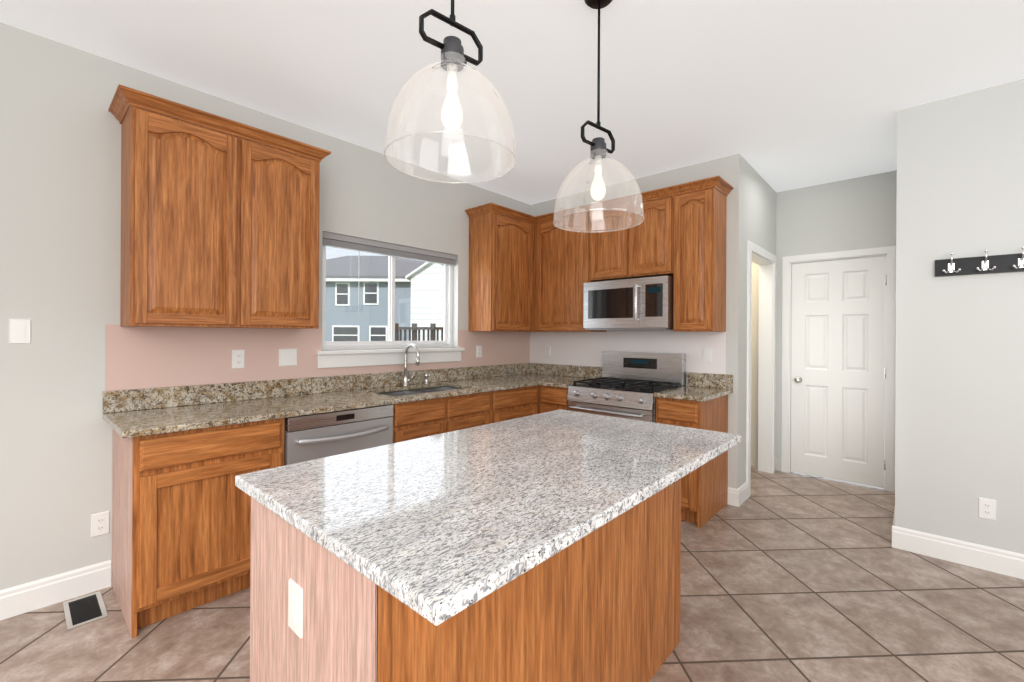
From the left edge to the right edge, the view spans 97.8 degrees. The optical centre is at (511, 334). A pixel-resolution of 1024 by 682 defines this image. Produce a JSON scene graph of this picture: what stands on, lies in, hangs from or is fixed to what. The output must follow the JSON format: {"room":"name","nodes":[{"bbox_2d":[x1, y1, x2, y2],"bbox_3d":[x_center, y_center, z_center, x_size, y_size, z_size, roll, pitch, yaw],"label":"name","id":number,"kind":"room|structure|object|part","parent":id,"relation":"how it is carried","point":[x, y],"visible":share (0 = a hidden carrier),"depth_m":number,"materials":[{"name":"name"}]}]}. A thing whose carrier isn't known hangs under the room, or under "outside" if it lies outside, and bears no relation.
{"room":"kitchen","nodes":[
{"label":"kitchen","id":0,"kind":"room"},
{"bbox_2d":[0,22,530,589],"bbox_3d":[-1.437,-0.059,3.231,0.150,2.773,8.320,0,0,42],"label":"wall","id":1,"kind":"structure","parent":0,"point":[60,140],"depth_m":2.26,"materials":[{"name":"grey paint"}]},
{"bbox_2d":[9,319,30,343],"bbox_3d":[-2.331,-0.017,2.119,0.010,0.118,0.072,0,0,42],"label":"wall switch","id":2,"kind":"object","parent":1,"relation":"attached to","point":[19,329],"visible":1,"depth_m":2.12,"materials":[{"name":"white plastic"}]},
{"bbox_2d":[0,560,111,620],"bbox_3d":[-3.101,1.251,1.268,0.014,0.135,2.943,0,0,42],"label":"baseboard","id":3,"kind":"structure","parent":1,"relation":"attached to","point":[27,597],"depth_m":2.20,"materials":[{"name":"white wood"}]},
{"bbox_2d":[91,511,109,536],"bbox_3d":[-2.146,0.987,2.331,0.008,0.118,0.072,0,0,42],"label":"outlet","id":4,"kind":"object","parent":1,"relation":"attached to","point":[100,522],"visible":1,"depth_m":2.33,"materials":[{"name":"white plastic"}]},
{"bbox_2d":[108,84,330,328],"bbox_3d":[-1.647,-0.615,2.618,0.350,1.143,1.039,0,0,42],"label":"upper cabinet","id":5,"kind":"object","parent":1,"relation":"attached to","point":[219,229],"visible":1,"depth_m":2.43,"materials":[{"name":"brown wood"}]},
{"bbox_2d":[232,350,244,368],"bbox_3d":[-1.714,0.151,2.804,0.008,0.118,0.072,0,0,42],"label":"outlet","id":6,"kind":"object","parent":1,"relation":"attached to","point":[238,356],"visible":1,"depth_m":2.80,"materials":[{"name":"white plastic"}]},
{"bbox_2d":[279,349,296,366],"bbox_3d":[-1.514,0.152,3.025,0.010,0.118,0.118,0,0,42],"label":"light switch","id":7,"kind":"object","parent":1,"relation":"attached to","point":[287,357],"visible":1,"depth_m":3.02,"materials":[{"name":"white plastic"}]},
{"bbox_2d":[315,232,464,368],"bbox_3d":[-0.965,-0.253,3.709,0.180,0.985,1.380,0,0,42],"label":"kitchen window","id":8,"kind":"structure","parent":1,"relation":"in","point":[390,352],"depth_m":3.65,"materials":[{"name":"white plastic"}]},
{"bbox_3d":[-1.009,-0.315,3.749,0.060,0.860,1.280,0,0,42],"label":"frame","id":9,"kind":"part","parent":8,"relation":"part of","materials":[{"name":"white plastic"}]},
{"bbox_3d":[-0.945,0.178,3.689,0.120,0.125,1.380,0,0,42],"label":"sill","id":10,"kind":"part","parent":8,"relation":"part of","materials":[{"name":"white wood"}]},
{"bbox_2d":[476,345,481,357],"bbox_3d":[-0.318,0.161,4.355,0.008,0.118,0.072,0,0,42],"label":"outlet","id":11,"kind":"object","parent":1,"relation":"attached to","point":[478,348],"visible":1,"depth_m":4.35,"materials":[{"name":"white plastic"}]},
{"bbox_2d":[105,324,725,390],"bbox_3d":[-0.213,0.194,2.959,2.035,0.480,3.485,0,0,42],"label":"backsplash","id":12,"kind":"structure","parent":0,"point":[135,357],"depth_m":3.04,"materials":[{"name":"paint"}]},
{"bbox_2d":[377,385,569,442],"bbox_3d":[-0.172,0.892,3.814,0.953,0.885,2.150,0,0,42],"label":"base cabinet","id":13,"kind":"object","parent":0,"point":[413,418],"depth_m":3.46,"materials":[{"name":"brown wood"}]},
{"bbox_2d":[0,0,1023,204],"bbox_3d":[0.977,-1.473,1.065,6.625,0.080,8.320,0,0,42],"label":"ceiling","id":14,"kind":"structure","parent":0,"point":[808,93],"depth_m":2.41,"materials":[{"name":"white paint"}]},
{"bbox_2d":[384,0,515,183],"bbox_3d":[-0.172,-0.970,1.292,0.376,0.937,0.376,0,0,42],"label":"pendant light","id":15,"kind":"object","parent":14,"relation":"hanging from","point":[452,61],"visible":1,"depth_m":1.27,"materials":[{"name":"clear glass"}]},
{"bbox_3d":[-0.173,-0.648,1.292,0.376,0.294,0.376,0,0,42],"label":"lamp shade","id":16,"kind":"part","parent":15,"relation":"part of","materials":[{"name":"clear glass"}]},
{"bbox_3d":[-0.173,-0.652,1.292,0.061,0.115,0.061,0,0,42],"label":"bulb","id":17,"kind":"part","parent":15,"relation":"part of","materials":[{"name":"white glass"}]},
{"bbox_2d":[553,0,644,232],"bbox_3d":[0.364,-0.954,1.880,0.376,0.962,0.376,0,0,42],"label":"pendant light","id":18,"kind":"object","parent":14,"relation":"hanging from","point":[598,149],"visible":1,"depth_m":1.87,"materials":[{"name":"clear glass"}]},
{"bbox_3d":[0.362,-0.625,1.880,0.061,0.115,0.061,0,0,42],"label":"bulb","id":19,"kind":"part","parent":18,"relation":"part of","materials":[{"name":"white glass"}]},
{"bbox_3d":[0.362,-0.620,1.880,0.376,0.294,0.376,0,0,42],"label":"lamp shade","id":20,"kind":"part","parent":18,"relation":"part of","materials":[{"name":"clear glass"}]},
{"bbox_2d":[0,466,1023,681],"bbox_3d":[0.962,1.370,1.065,6.625,0.060,8.320,0,0,42],"label":"floor","id":21,"kind":"structure","parent":0,"point":[803,580],"depth_m":2.10,"materials":[{"name":"tile"}]},
{"bbox_2d":[63,591,107,630],"bbox_3d":[-2.055,1.321,2.151,0.298,0.006,0.136,0,0,42],"label":"floor vent","id":22,"kind":"object","parent":21,"relation":"in","point":[87,609],"visible":1,"depth_m":2.14,"materials":[{"name":"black metal"}]},
{"bbox_2d":[284,404,392,465],"bbox_3d":[-1.198,0.890,2.842,0.673,0.878,0.654,0,0,42],"label":"dishwasher","id":23,"kind":"object","parent":21,"relation":"on","point":[321,435],"visible":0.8,"depth_m":2.61,"materials":[{"name":"silver metal"}]},
{"bbox_2d":[102,344,732,637],"bbox_3d":[-0.197,0.703,2.935,2.091,1.262,3.493,0,0,42],"label":"base cabinet","id":24,"kind":"object","parent":21,"relation":"on","point":[181,522],"visible":0.72,"depth_m":2.32,"materials":[{"name":"brown wood"}]},
{"bbox_2d":[102,363,732,437],"bbox_3d":[-0.195,0.376,2.935,2.091,0.144,3.493,0,0,42],"label":"countertop","id":25,"kind":"structure","parent":24,"relation":"on","point":[146,411],"depth_m":2.92,"materials":[{"name":"stone"}]},
{"bbox_2d":[402,344,429,385],"bbox_3d":[-0.743,0.243,3.671,0.211,0.346,0.260,0,0,42],"label":"faucet","id":26,"kind":"object","parent":25,"relation":"on","point":[418,377],"depth_m":3.72,"materials":[{"name":"silver metal"}]},
{"bbox_2d":[235,409,740,681],"bbox_3d":[0.076,0.876,1.605,0.943,0.918,1.627,0,0,42],"label":"kitchen island","id":27,"kind":"object","parent":21,"relation":"on","point":[542,547],"visible":1,"depth_m":1.18,"materials":[{"name":"brown wood"}]},
{"bbox_2d":[288,578,302,637],"bbox_3d":[-0.529,0.664,1.086,0.072,0.118,0.010,0,0,42],"label":"switch","id":28,"kind":"object","parent":27,"relation":"attached to","point":[295,586],"depth_m":1.08,"materials":[{"name":"white plastic"}]},
{"bbox_2d":[567,351,685,422],"bbox_3d":[0.948,0.748,3.765,0.759,1.185,0.706,0,0,42],"label":"range","id":29,"kind":"object","parent":21,"relation":"on","point":[628,385],"visible":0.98,"depth_m":3.73,"materials":[{"name":"silver metal"}]},
{"bbox_2d":[531,153,742,488],"bbox_3d":[1.028,-0.046,4.269,2.125,2.773,0.120,0,0,42],"label":"wall","id":30,"kind":"structure","parent":0,"point":[730,168],"depth_m":3.56,"materials":[{"name":"grey paint"}]},
{"bbox_2d":[545,345,550,355],"bbox_3d":[0.380,0.165,4.763,0.072,0.118,0.008,0,0,42],"label":"outlet","id":31,"kind":"object","parent":30,"relation":"attached to","point":[547,347],"visible":1,"depth_m":4.76,"materials":[{"name":"white plastic"}]},
{"bbox_2d":[465,176,733,331],"bbox_3d":[0.652,-0.603,3.874,2.085,1.143,0.970,0,0,42],"label":"upper cabinet","id":32,"kind":"object","parent":30,"relation":"attached to","point":[527,273],"visible":0.98,"depth_m":4.04,"materials":[{"name":"brown wood"}]},
{"bbox_2d":[583,276,672,329],"bbox_3d":[1.039,-0.255,3.861,0.761,0.422,0.467,0,0,42],"label":"microwave","id":33,"kind":"object","parent":32,"relation":"attached to","point":[646,303],"visible":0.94,"depth_m":3.68,"materials":[{"name":"silver metal"}]},
{"bbox_2d":[703,348,711,361],"bbox_3d":[1.600,0.164,3.664,0.072,0.118,0.010,0,0,42],"label":"outlet","id":34,"kind":"object","parent":30,"relation":"attached to","point":[707,352],"visible":1,"depth_m":3.66,"materials":[{"name":"white plastic"}]},
{"bbox_2d":[727,459,776,506],"bbox_3d":[2.174,1.279,4.002,0.082,0.135,1.294,0,0,42],"label":"baseboard","id":35,"kind":"structure","parent":30,"relation":"attached to","point":[736,497],"depth_m":3.54,"materials":[{"name":"white wood"}]},
{"bbox_2d":[751,262,758,466],"bbox_3d":[1.859,-0.042,4.732,1.270,2.773,1.680,0,0,42],"label":"wall","id":36,"kind":"structure","parent":0,"point":[755,267],"depth_m":4.59,"materials":[{"name":"beige paint"}]},
{"bbox_2d":[742,158,775,483],"bbox_3d":[2.241,-0.040,4.118,0.120,2.773,1.280,0,0,42],"label":"wall","id":37,"kind":"structure","parent":0,"point":[759,198],"depth_m":3.78,"materials":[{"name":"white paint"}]},
{"bbox_2d":[746,241,776,497],"bbox_3d":[2.229,0.284,4.094,0.136,2.125,0.970,0,0,42],"label":"door frame","id":38,"kind":"structure","parent":37,"relation":"attached to","point":[767,261],"depth_m":4.37,"materials":[{"name":"white wood"}]},
{"bbox_2d":[776,170,896,470],"bbox_3d":[3.024,-0.036,4.194,0.942,2.773,0.120,0,0,42],"label":"wall","id":39,"kind":"structure","parent":0,"point":[857,213],"depth_m":4.18,"materials":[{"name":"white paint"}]},
{"bbox_2d":[791,256,884,487],"bbox_3d":[3.008,0.323,4.157,0.704,2.032,0.035,0,0,42],"label":"hall door","id":40,"kind":"structure","parent":39,"relation":"in","point":[838,306],"depth_m":4.12,"materials":[{"name":"white wood"}]},
{"bbox_2d":[794,275,886,469],"bbox_3d":[2.990,0.326,4.103,0.691,1.700,0.074,0,0,42],"label":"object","id":41,"kind":"structure","parent":40,"relation":"attached to","point":[797,379],"depth_m":3.91,"materials":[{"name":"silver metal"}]},
{"bbox_2d":[781,246,895,491],"bbox_3d":[3.026,0.291,4.177,0.854,2.120,0.140,0,0,42],"label":"door frame","id":42,"kind":"structure","parent":39,"relation":"attached to","point":[889,252],"depth_m":3.90,"materials":[{"name":"white wood"}]},
{"bbox_2d":[895,79,1023,553],"bbox_3d":[4.327,-0.029,2.390,3.408,2.773,1.858,0,0,42],"label":"wall","id":43,"kind":"structure","parent":0,"point":[959,403],"depth_m":2.64,"materials":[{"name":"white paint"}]},
{"bbox_2d":[892,509,1023,579],"bbox_3d":[4.091,1.289,2.236,3.302,0.135,1.352,0,0,42],"label":"baseboard","id":44,"kind":"structure","parent":43,"relation":"attached to","point":[996,560],"depth_m":2.63,"materials":[{"name":"white wood"}]},
{"bbox_2d":[935,246,1023,276],"bbox_3d":[2.759,-0.418,2.501,0.569,0.130,0.078,0,0,42],"label":"rail","id":45,"kind":"object","parent":43,"relation":"attached to","point":[1006,263],"visible":1,"depth_m":2.58,"materials":[{"name":"black metal"}]},
{"bbox_2d":[978,497,995,520],"bbox_3d":[2.729,0.999,2.568,0.072,0.118,0.008,0,0,42],"label":"outlet","id":46,"kind":"object","parent":43,"relation":"attached to","point":[986,507],"visible":1,"depth_m":2.57,"materials":[{"name":"white plastic"}]},
{"label":"outside","id":47,"kind":"structure","parent":0,"visible":0},
{"bbox_3d":[-20.930,1.775,39.021,76.685,0.100,90.000,0,0,42],"label":"ground","id":48,"kind":"structure","parent":47,"visible":0},
{"bbox_2d":[325,256,425,340],"bbox_3d":[-8.250,-1.804,30.490,14.860,7.191,9.920,0,0,0],"label":"house","id":49,"kind":"structure","parent":48,"relation":"on","point":[343,323],"depth_m":26.00,"materials":[{"name":"blue"}]},
{"bbox_2d":[395,323,443,340],"bbox_3d":[-1.772,0.784,10.715,1.756,2.083,1.570,0,0,0],"label":"deck railing","id":50,"kind":"object","parent":48,"relation":"on","point":[414,328],"visible":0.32,"depth_m":9.95,"materials":[{"name":"grey wood"}]},
{"bbox_2d":[405,262,443,340],"bbox_3d":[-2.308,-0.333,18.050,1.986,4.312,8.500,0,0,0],"label":"house","id":51,"kind":"structure","parent":48,"relation":"on","point":[427,281],"depth_m":14.00,"materials":[{"name":"white"}]}
]}

